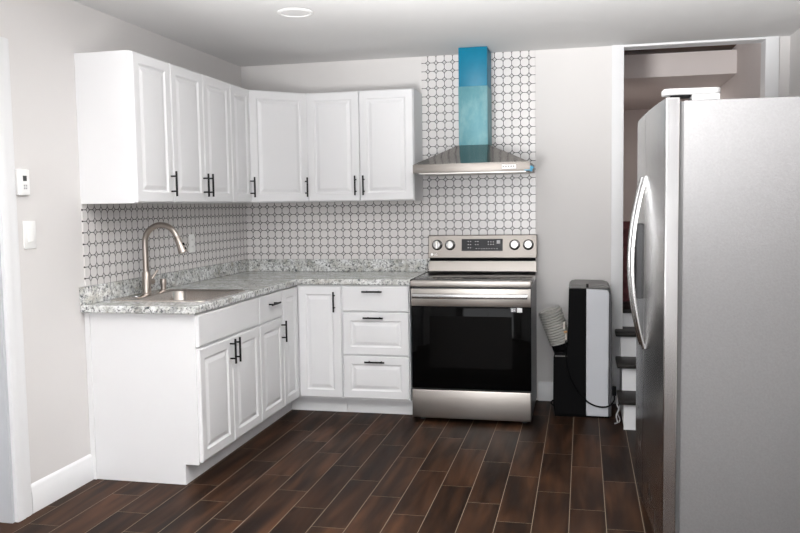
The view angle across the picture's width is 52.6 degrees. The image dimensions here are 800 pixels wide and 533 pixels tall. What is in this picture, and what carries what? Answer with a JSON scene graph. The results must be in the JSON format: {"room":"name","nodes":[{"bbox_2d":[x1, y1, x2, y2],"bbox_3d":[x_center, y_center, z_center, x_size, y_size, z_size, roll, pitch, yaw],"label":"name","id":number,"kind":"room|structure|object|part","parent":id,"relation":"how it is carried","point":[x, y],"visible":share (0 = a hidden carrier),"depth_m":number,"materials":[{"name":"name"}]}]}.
{"room":"kitchen","nodes":[
{"label":"kitchen","id":0,"kind":"room"},
{"bbox_2d":[0,0,241,513],"bbox_3d":[-2.049,0.018,2.511,0.120,2.442,7.720,0,4,13],"label":"wall","id":1,"kind":"structure","parent":0,"point":[43,36],"depth_m":3.92,"materials":[{"name":"white paint"}]},
{"bbox_2d":[0,250,14,522],"bbox_3d":[-1.901,0.162,3.170,0.119,2.050,0.845,0,4,13],"label":"trim","id":2,"kind":"structure","parent":1,"relation":"attached to","point":[7,515],"depth_m":3.61,"materials":[{"name":"grey paint"}]},
{"bbox_2d":[0,36,32,521],"bbox_3d":[-1.833,0.110,3.151,0.019,2.155,1.055,0,4,13],"label":"trim","id":3,"kind":"structure","parent":1,"relation":"attached to","point":[9,242],"depth_m":3.60,"materials":[{"name":"white paint"}]},
{"bbox_2d":[15,169,29,194],"bbox_3d":[-1.713,-0.382,3.675,0.021,0.117,0.075,0,4,13],"label":"thermostat","id":4,"kind":"object","parent":1,"relation":"attached to","point":[21,175],"visible":1,"depth_m":3.66,"materials":[{"name":"white plastic"}]},
{"bbox_2d":[23,221,36,248],"bbox_3d":[-1.705,-0.146,3.733,0.011,0.128,0.083,0,4,13],"label":"light switch","id":5,"kind":"object","parent":1,"relation":"attached to","point":[29,228],"visible":1,"depth_m":3.73,"materials":[{"name":"white plastic"}]},
{"bbox_2d":[31,454,93,512],"bbox_3d":[-1.651,1.057,3.976,0.014,0.135,0.482,0,4,13],"label":"baseboard","id":6,"kind":"structure","parent":1,"relation":"attached to","point":[45,491],"depth_m":3.95,"materials":[{"name":"white paint"}]},
{"bbox_2d":[74,50,177,203],"bbox_3d":[-1.413,-0.708,4.233,0.359,0.754,0.376,0,4,13],"label":"upper cabinet","id":7,"kind":"object","parent":1,"relation":"attached to","point":[123,96],"visible":1,"depth_m":4.07,"materials":[{"name":"white paint"}]},
{"bbox_3d":[-1.284,-0.708,4.203,0.019,0.746,0.370,0,4,13],"label":"door","id":8,"kind":"part","parent":7,"relation":"part of","materials":[{"name":"white paint"}]},
{"bbox_3d":[-1.218,-0.447,4.371,0.038,0.135,0.012,0,4,13],"label":"handle","id":9,"kind":"part","parent":7,"relation":"part of","materials":[{"name":"black metal"}]},
{"bbox_2d":[81,203,246,285],"bbox_3d":[-1.390,-0.188,5.133,0.008,0.420,2.058,0,4,13],"label":"backsplash","id":10,"kind":"structure","parent":1,"relation":"attached to","point":[112,234],"depth_m":4.82,"materials":[{"name":"tile"}]},
{"bbox_2d":[189,234,194,252],"bbox_3d":[-1.353,-0.151,5.265,0.008,0.118,0.072,0,4,13],"label":"outlet","id":11,"kind":"object","parent":10,"relation":"attached to","point":[191,236],"visible":1,"depth_m":5.25,"materials":[{"name":"white plastic"}]},
{"bbox_2d":[147,63,232,203],"bbox_3d":[-1.288,-0.752,4.787,0.359,0.754,0.762,0,4,13],"label":"upper cabinet","id":12,"kind":"object","parent":1,"relation":"attached to","point":[199,103],"visible":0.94,"depth_m":4.72,"materials":[{"name":"white paint"}]},
{"bbox_3d":[-1.200,-0.737,4.574,0.019,0.746,0.376,0,4,13],"label":"door","id":13,"kind":"part","parent":12,"relation":"part of","materials":[{"name":"white paint"}]},
{"bbox_3d":[-1.133,-0.477,4.745,0.038,0.135,0.012,0,4,13],"label":"handle","id":14,"kind":"part","parent":12,"relation":"part of","materials":[{"name":"black metal"}]},
{"bbox_3d":[-1.120,-0.481,4.803,0.038,0.135,0.012,0,4,13],"label":"handle","id":15,"kind":"part","parent":12,"relation":"part of","materials":[{"name":"black metal"}]},
{"bbox_3d":[-1.117,-0.767,4.943,0.019,0.746,0.375,0,4,13],"label":"door","id":16,"kind":"part","parent":12,"relation":"part of","materials":[{"name":"white paint"}]},
{"bbox_2d":[195,83,255,203],"bbox_3d":[-1.170,-0.794,5.307,0.359,0.754,0.304,0,4,13],"label":"upper cabinet","id":17,"kind":"object","parent":1,"relation":"attached to","point":[239,96],"visible":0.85,"depth_m":5.26,"materials":[{"name":"white paint"}]},
{"bbox_3d":[-1.041,-0.793,5.278,0.019,0.746,0.298,0,4,13],"label":"door","id":18,"kind":"part","parent":17,"relation":"part of","materials":[{"name":"white paint"}]},
{"bbox_3d":[-0.983,-0.530,5.411,0.038,0.135,0.012,0,4,13],"label":"handle","id":19,"kind":"part","parent":17,"relation":"part of","materials":[{"name":"black metal"}]},
{"bbox_2d":[0,400,652,532],"bbox_3d":[-0.138,1.284,2.108,4.030,0.080,7.820,0,4,13],"label":"floor","id":20,"kind":"structure","parent":0,"point":[308,471],"depth_m":4.04,"materials":[{"name":"brown wood"}]},
{"bbox_2d":[84,297,261,484],"bbox_3d":[-1.199,0.639,4.489,0.665,0.876,0.790,0,4,13],"label":"base cabinet","id":21,"kind":"object","parent":20,"relation":"on","point":[171,396],"visible":0.86,"depth_m":4.14,"materials":[{"name":"white paint"}]},
{"bbox_3d":[-0.962,0.686,4.245,0.019,0.576,0.382,0,4,13],"label":"door","id":22,"kind":"part","parent":21,"relation":"part of","materials":[{"name":"white paint"}]},
{"bbox_3d":[-0.901,0.458,4.383,0.038,0.135,0.012,0,4,13],"label":"handle","id":23,"kind":"part","parent":21,"relation":"part of","materials":[{"name":"black metal"}]},
{"bbox_3d":[-0.888,0.454,4.440,0.038,0.135,0.012,0,4,13],"label":"handle","id":24,"kind":"part","parent":21,"relation":"part of","materials":[{"name":"black metal"}]},
{"bbox_3d":[-0.877,0.656,4.622,0.019,0.576,0.382,0,4,13],"label":"door","id":25,"kind":"part","parent":21,"relation":"part of","materials":[{"name":"white paint"}]},
{"bbox_2d":[248,290,287,439],"bbox_3d":[-1.070,0.594,5.059,0.665,0.876,0.381,0,4,13],"label":"base cabinet","id":26,"kind":"object","parent":20,"relation":"on","point":[271,324],"visible":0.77,"depth_m":4.97,"materials":[{"name":"white paint"}]},
{"bbox_3d":[-0.797,0.247,4.969,0.019,0.160,0.372,0,4,13],"label":"drawer","id":27,"kind":"part","parent":26,"relation":"part of","materials":[{"name":"white paint"}]},
{"bbox_3d":[-0.791,0.626,4.998,0.019,0.576,0.372,0,4,13],"label":"door","id":28,"kind":"part","parent":26,"relation":"part of","materials":[{"name":"white paint"}]},
{"bbox_3d":[-0.732,0.410,5.130,0.038,0.135,0.012,0,4,13],"label":"handle","id":29,"kind":"part","parent":26,"relation":"part of","materials":[{"name":"black metal"}]},
{"bbox_2d":[272,285,347,422],"bbox_3d":[-0.799,0.544,5.652,0.931,0.876,0.898,0,4,13],"label":"base cabinet","id":30,"kind":"object","parent":20,"relation":"on","point":[313,351],"visible":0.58,"depth_m":5.40,"materials":[{"name":"white paint"}]},
{"bbox_2d":[79,259,428,314],"bbox_3d":[-0.707,0.090,4.976,1.412,0.129,2.108,0,4,13],"label":"countertop","id":31,"kind":"structure","parent":30,"relation":"on","point":[257,277],"depth_m":5.32,"materials":[{"name":"white stone"}]},
{"bbox_2d":[142,222,186,294],"bbox_3d":[-1.309,-0.049,4.549,0.287,0.405,0.124,0,4,13],"label":"faucet","id":32,"kind":"object","parent":31,"relation":"on","point":[147,280],"visible":1,"depth_m":4.52,"materials":[{"name":"silver metal"}]},
{"bbox_2d":[110,289,244,301],"bbox_3d":[-1.219,0.248,4.506,0.556,0.194,0.566,0,4,13],"label":"sink","id":33,"kind":"object","parent":31,"relation":"in","point":[171,295],"visible":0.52,"depth_m":4.69,"materials":[{"name":"metal"}]},
{"bbox_2d":[159,278,167,290],"bbox_3d":[-1.388,0.105,4.749,0.048,0.071,0.048,0,4,13],"label":"soap dispenser","id":34,"kind":"object","parent":33,"relation":"on","point":[163,281],"visible":1,"depth_m":4.74,"materials":[{"name":"silver metal"}]},
{"bbox_3d":[-0.721,0.515,5.311,0.019,0.748,0.266,0,4,13],"label":"door","id":35,"kind":"part","parent":30,"relation":"part of","materials":[{"name":"white paint"}]},
{"bbox_3d":[-0.532,0.504,5.416,0.298,0.748,0.019,0,4,13],"label":"door","id":36,"kind":"part","parent":30,"relation":"part of","materials":[{"name":"white paint"}]},
{"bbox_3d":[-0.437,0.234,5.344,0.012,0.135,0.038,0,4,13],"label":"handle","id":37,"kind":"part","parent":30,"relation":"part of","materials":[{"name":"black metal"}]},
{"bbox_2d":[342,285,413,414],"bbox_3d":[-0.095,0.537,5.613,0.460,0.876,0.665,0,4,13],"label":"base cabinet","id":38,"kind":"object","parent":20,"relation":"on","point":[377,324],"visible":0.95,"depth_m":5.33,"materials":[{"name":"white paint"}]},
{"bbox_3d":[-0.183,0.165,5.281,0.135,0.012,0.038,0,4,13],"label":"handle","id":39,"kind":"part","parent":38,"relation":"part of","materials":[{"name":"black metal"}]},
{"bbox_3d":[-0.175,0.337,5.293,0.135,0.012,0.038,0,4,13],"label":"handle","id":40,"kind":"part","parent":38,"relation":"part of","materials":[{"name":"black metal"}]},
{"bbox_3d":[-0.166,0.628,5.314,0.135,0.012,0.038,0,4,13],"label":"handle","id":41,"kind":"part","parent":38,"relation":"part of","materials":[{"name":"black metal"}]},
{"bbox_3d":[-0.162,0.214,5.309,0.448,0.164,0.019,0,4,13],"label":"drawer","id":42,"kind":"part","parent":38,"relation":"part of","materials":[{"name":"white paint"}]},
{"bbox_3d":[-0.154,0.734,5.349,0.448,0.284,0.019,0,4,13],"label":"drawer","id":43,"kind":"part","parent":38,"relation":"part of","materials":[{"name":"white paint"}]},
{"bbox_3d":[-0.159,0.444,5.327,0.448,0.282,0.019,0,4,13],"label":"drawer","id":44,"kind":"part","parent":38,"relation":"part of","materials":[{"name":"white paint"}]},
{"bbox_2d":[410,234,536,422],"bbox_3d":[0.508,0.393,5.392,0.766,1.178,0.740,0,4,13],"label":"range","id":45,"kind":"object","parent":20,"relation":"on","point":[474,329],"visible":1,"depth_m":5.14,"materials":[{"name":"grey metal"}]},
{"bbox_3d":[0.261,-0.150,5.718,0.068,0.067,0.035,0,4,13],"label":"knob","id":46,"kind":"part","parent":45,"relation":"part of","materials":[{"name":"metal"}]},
{"bbox_3d":[0.351,-0.150,5.698,0.068,0.067,0.035,0,4,13],"label":"knob","id":47,"kind":"part","parent":45,"relation":"part of","materials":[{"name":"metal"}]},
{"bbox_3d":[0.430,0.186,5.050,0.722,0.032,0.073,0,4,13],"label":"handle","id":48,"kind":"part","parent":45,"relation":"part of","materials":[{"name":"metal"}]},
{"bbox_3d":[0.449,0.460,5.133,0.758,0.640,0.039,0,4,13],"label":"oven door","id":49,"kind":"part","parent":45,"relation":"part of","materials":[{"name":"black glass"}]},
{"bbox_3d":[0.445,0.517,5.116,0.752,0.522,0.007,0,4,13],"label":"door glass","id":50,"kind":"part","parent":45,"relation":"part of","materials":[{"name":"black glass"}]},
{"bbox_3d":[0.454,0.880,5.163,0.758,0.186,0.044,0,4,13],"label":"storage drawer","id":51,"kind":"part","parent":45,"relation":"part of","materials":[{"name":"silver metal"}]},
{"bbox_2d":[412,272,536,283],"bbox_3d":[0.510,0.078,5.404,0.764,0.031,0.542,0,4,13],"label":"cooktop","id":52,"kind":"object","parent":45,"relation":"in","point":[477,276],"depth_m":5.35,"materials":[{"name":"black glass"}]},
{"bbox_3d":[0.792,-0.149,5.598,0.068,0.067,0.035,0,4,13],"label":"knob","id":53,"kind":"part","parent":45,"relation":"part of","materials":[{"name":"metal"}]},
{"bbox_3d":[0.883,-0.149,5.578,0.068,0.067,0.035,0,4,13],"label":"knob","id":54,"kind":"part","parent":45,"relation":"part of","materials":[{"name":"metal"}]},
{"bbox_2d":[539,279,615,417],"bbox_3d":[1.181,0.535,5.406,0.500,0.871,0.379,0,4,13],"label":"air conditioner","id":55,"kind":"object","parent":20,"relation":"on","point":[582,362],"visible":1,"depth_m":5.23,"materials":[{"name":"black plastic"}]},
{"bbox_3d":[1.223,0.962,5.441,0.345,0.011,0.340,0,4,13],"label":"plate","id":56,"kind":"part","parent":55,"relation":"part of","materials":[{"name":"black plastic"}]},
{"bbox_3d":[1.227,0.693,5.223,0.320,0.438,0.037,0,4,8],"label":"power cord","id":57,"kind":"part","parent":55,"relation":"part of","materials":[{"name":"black plastic"}]},
{"bbox_2d":[608,289,611,415],"bbox_3d":[1.389,0.548,5.367,0.020,0.816,0.346,0,4,13],"label":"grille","id":58,"kind":"object","parent":55,"relation":"attached to","point":[609,292],"depth_m":5.20,"materials":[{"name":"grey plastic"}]},
{"bbox_2d":[614,399,619,423],"bbox_3d":[1.377,0.915,5.120,0.028,0.151,0.088,1,5,24],"label":"cord","id":59,"kind":"object","parent":20,"relation":"on","point":[617,399],"visible":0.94,"depth_m":5.13,"materials":[{"name":"grey plastic"}]},
{"bbox_2d":[615,304,635,429],"bbox_3d":[1.893,0.640,5.340,0.914,0.649,1.060,0,4,13],"label":"staircase","id":60,"kind":"structure","parent":20,"relation":"on","point":[626,396],"depth_m":5.19,"materials":[{"name":"grey paint"}]},
{"bbox_2d":[627,87,799,532],"bbox_3d":[1.429,0.210,3.443,0.874,1.811,0.925,0,4,10],"label":"refrigerator","id":61,"kind":"object","parent":20,"relation":"on","point":[713,248],"visible":1,"depth_m":3.03,"materials":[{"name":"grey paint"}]},
{"bbox_3d":[1.057,-0.022,3.631,0.076,0.753,0.026,0,4,10],"label":"handle","id":62,"kind":"part","parent":61,"relation":"part of","materials":[{"name":"metal"}]},
{"bbox_3d":[1.038,-0.014,3.523,0.076,0.753,0.026,0,4,10],"label":"handle","id":63,"kind":"part","parent":61,"relation":"part of","materials":[{"name":"metal"}]},
{"bbox_3d":[1.144,0.183,3.771,0.060,1.733,0.377,0,4,10],"label":"freezer door","id":64,"kind":"part","parent":61,"relation":"part of","materials":[{"name":"silver metal"}]},
{"bbox_3d":[1.062,0.219,3.315,0.060,1.733,0.542,0,4,10],"label":"fresh food door","id":65,"kind":"part","parent":61,"relation":"part of","materials":[{"name":"silver metal"}]},
{"bbox_2d":[73,0,799,66],"bbox_3d":[-0.175,-1.241,1.925,4.030,0.100,7.840,0,4,13],"label":"ceiling","id":66,"kind":"structure","parent":0,"point":[242,33],"depth_m":4.71,"materials":[{"name":"paint"}]},
{"bbox_2d":[277,8,312,17],"bbox_3d":[-0.566,-1.367,4.368,0.196,0.008,0.196,0,4,13],"label":"recessed light","id":67,"kind":"object","parent":66,"relation":"in","point":[288,12],"visible":1,"depth_m":4.35,"materials":[{"name":"white plastic"}]},
{"bbox_2d":[281,10,308,15],"bbox_3d":[-0.566,-1.368,4.368,0.152,0.005,0.152,0,4,13],"label":"diffuser","id":68,"kind":"object","parent":67,"relation":"attached to","point":[283,12],"depth_m":4.36,"materials":[{"name":"paint"}]},
{"bbox_2d":[241,36,789,399],"bbox_3d":[0.693,-0.274,5.775,4.030,2.442,0.120,0,4,13],"label":"wall","id":69,"kind":"structure","parent":0,"point":[573,86],"depth_m":5.59,"materials":[{"name":"white paint"}]},
{"bbox_2d":[210,90,308,203],"bbox_3d":[-0.938,-0.829,5.720,0.630,0.754,0.619,0,4,13],"label":"upper cabinet","id":70,"kind":"object","parent":69,"relation":"attached to","point":[278,120],"visible":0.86,"depth_m":5.53,"materials":[{"name":"white paint"}]},
{"bbox_3d":[-0.827,-0.817,5.537,0.428,0.747,0.019,-4,5,-32],"label":"door","id":71,"kind":"part","parent":70,"relation":"part of","materials":[{"name":"white paint"}]},
{"bbox_3d":[-0.650,-0.552,5.634,0.011,0.135,0.038,-4,5,-32],"label":"handle","id":72,"kind":"part","parent":70,"relation":"part of","materials":[{"name":"black metal"}]},
{"bbox_2d":[246,200,423,258],"bbox_3d":[-0.496,-0.266,5.979,1.363,0.420,0.008,0,4,13],"label":"backsplash","id":73,"kind":"structure","parent":69,"relation":"attached to","point":[362,229],"depth_m":5.97,"materials":[{"name":"tile"}]},
{"bbox_2d":[306,88,422,201],"bbox_3d":[-0.248,-0.838,5.697,0.761,0.754,0.359,0,4,13],"label":"upper cabinet","id":74,"kind":"object","parent":69,"relation":"attached to","point":[366,145],"visible":1,"depth_m":5.56,"materials":[{"name":"white paint"}]},
{"bbox_3d":[-0.462,-0.828,5.610,0.375,0.746,0.019,0,4,13],"label":"door","id":75,"kind":"part","parent":74,"relation":"part of","materials":[{"name":"white paint"}]},
{"bbox_3d":[-0.307,-0.557,5.567,0.012,0.135,0.038,0,4,13],"label":"handle","id":76,"kind":"part","parent":74,"relation":"part of","materials":[{"name":"black metal"}]},
{"bbox_3d":[-0.251,-0.557,5.555,0.012,0.135,0.038,0,4,13],"label":"handle","id":77,"kind":"part","parent":74,"relation":"part of","materials":[{"name":"black metal"}]},
{"bbox_3d":[-0.092,-0.827,5.526,0.375,0.746,0.019,0,4,13],"label":"door","id":78,"kind":"part","parent":74,"relation":"part of","materials":[{"name":"white paint"}]},
{"bbox_2d":[413,46,534,175],"bbox_3d":[0.514,-1.045,5.430,0.785,0.844,0.494,0,4,13],"label":"range hood","id":79,"kind":"object","parent":69,"relation":"attached to","point":[475,154],"visible":1,"depth_m":5.41,"materials":[{"name":"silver metal"}]},
{"bbox_3d":[0.696,-0.639,5.169,0.090,0.026,0.002,0,4,13],"label":"control panel","id":80,"kind":"part","parent":79,"relation":"part of","materials":[{"name":"white plastic"}]},
{"bbox_2d":[421,50,535,270],"bbox_3d":[0.552,-0.727,5.705,0.796,1.521,0.008,0,4,13],"label":"backsplash","id":81,"kind":"structure","parent":69,"relation":"attached to","point":[503,204],"depth_m":5.70,"materials":[{"name":"tile"}]},
{"bbox_2d":[538,381,552,400],"bbox_3d":[1.221,0.883,5.679,0.494,0.135,0.014,0,4,13],"label":"baseboard","id":82,"kind":"structure","parent":69,"relation":"attached to","point":[545,389],"depth_m":5.72,"materials":[{"name":"white paint"}]},
{"bbox_2d":[611,36,778,403],"bbox_3d":[1.965,-0.271,5.478,1.042,2.442,0.139,0,4,13],"label":"trim","id":83,"kind":"structure","parent":69,"relation":"attached to","point":[769,83],"depth_m":5.46,"materials":[{"name":"white paint"}]},
{"bbox_2d":[624,49,736,109],"bbox_3d":[2.377,-1.664,7.433,0.942,0.180,2.300,0,4,13],"label":"ceiling","id":84,"kind":"structure","parent":0,"point":[646,76],"depth_m":6.37,"materials":[{"name":"paint"}]},
{"bbox_2d":[624,44,736,54],"bbox_3d":[2.058,-1.709,6.021,1.142,0.055,1.180,0,4,13],"label":"ceiling","id":85,"kind":"structure","parent":0,"point":[718,47],"depth_m":6.41,"materials":[{"name":"grey paint"}]},
{"bbox_2d":[623,43,760,220],"bbox_3d":[2.308,-0.492,7.141,1.142,2.620,3.280,0,4,13],"label":"wall","id":86,"kind":"structure","parent":0,"point":[745,83],"depth_m":6.77,"materials":[{"name":"paint"}]},
{"bbox_2d":[789,29,799,96],"bbox_3d":[1.752,0.030,1.591,0.120,2.442,7.600,0,4,13],"label":"wall","id":87,"kind":"structure","parent":0,"point":[794,75],"depth_m":5.10,"materials":[{"name":"white paint"}]},
{"bbox_3d":[2.335,0.204,7.263,0.942,0.092,2.940,0,4,13],"label":"floor","id":88,"kind":"structure","parent":0,"visible":0},
{"bbox_2d":[623,221,636,301],"bbox_3d":[1.904,-0.038,5.984,0.620,0.597,0.073,0,4,13],"label":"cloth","id":89,"kind":"object","parent":88,"relation":"on","point":[626,224],"visible":0.04,"depth_m":6.02,"materials":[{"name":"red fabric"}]}
]}

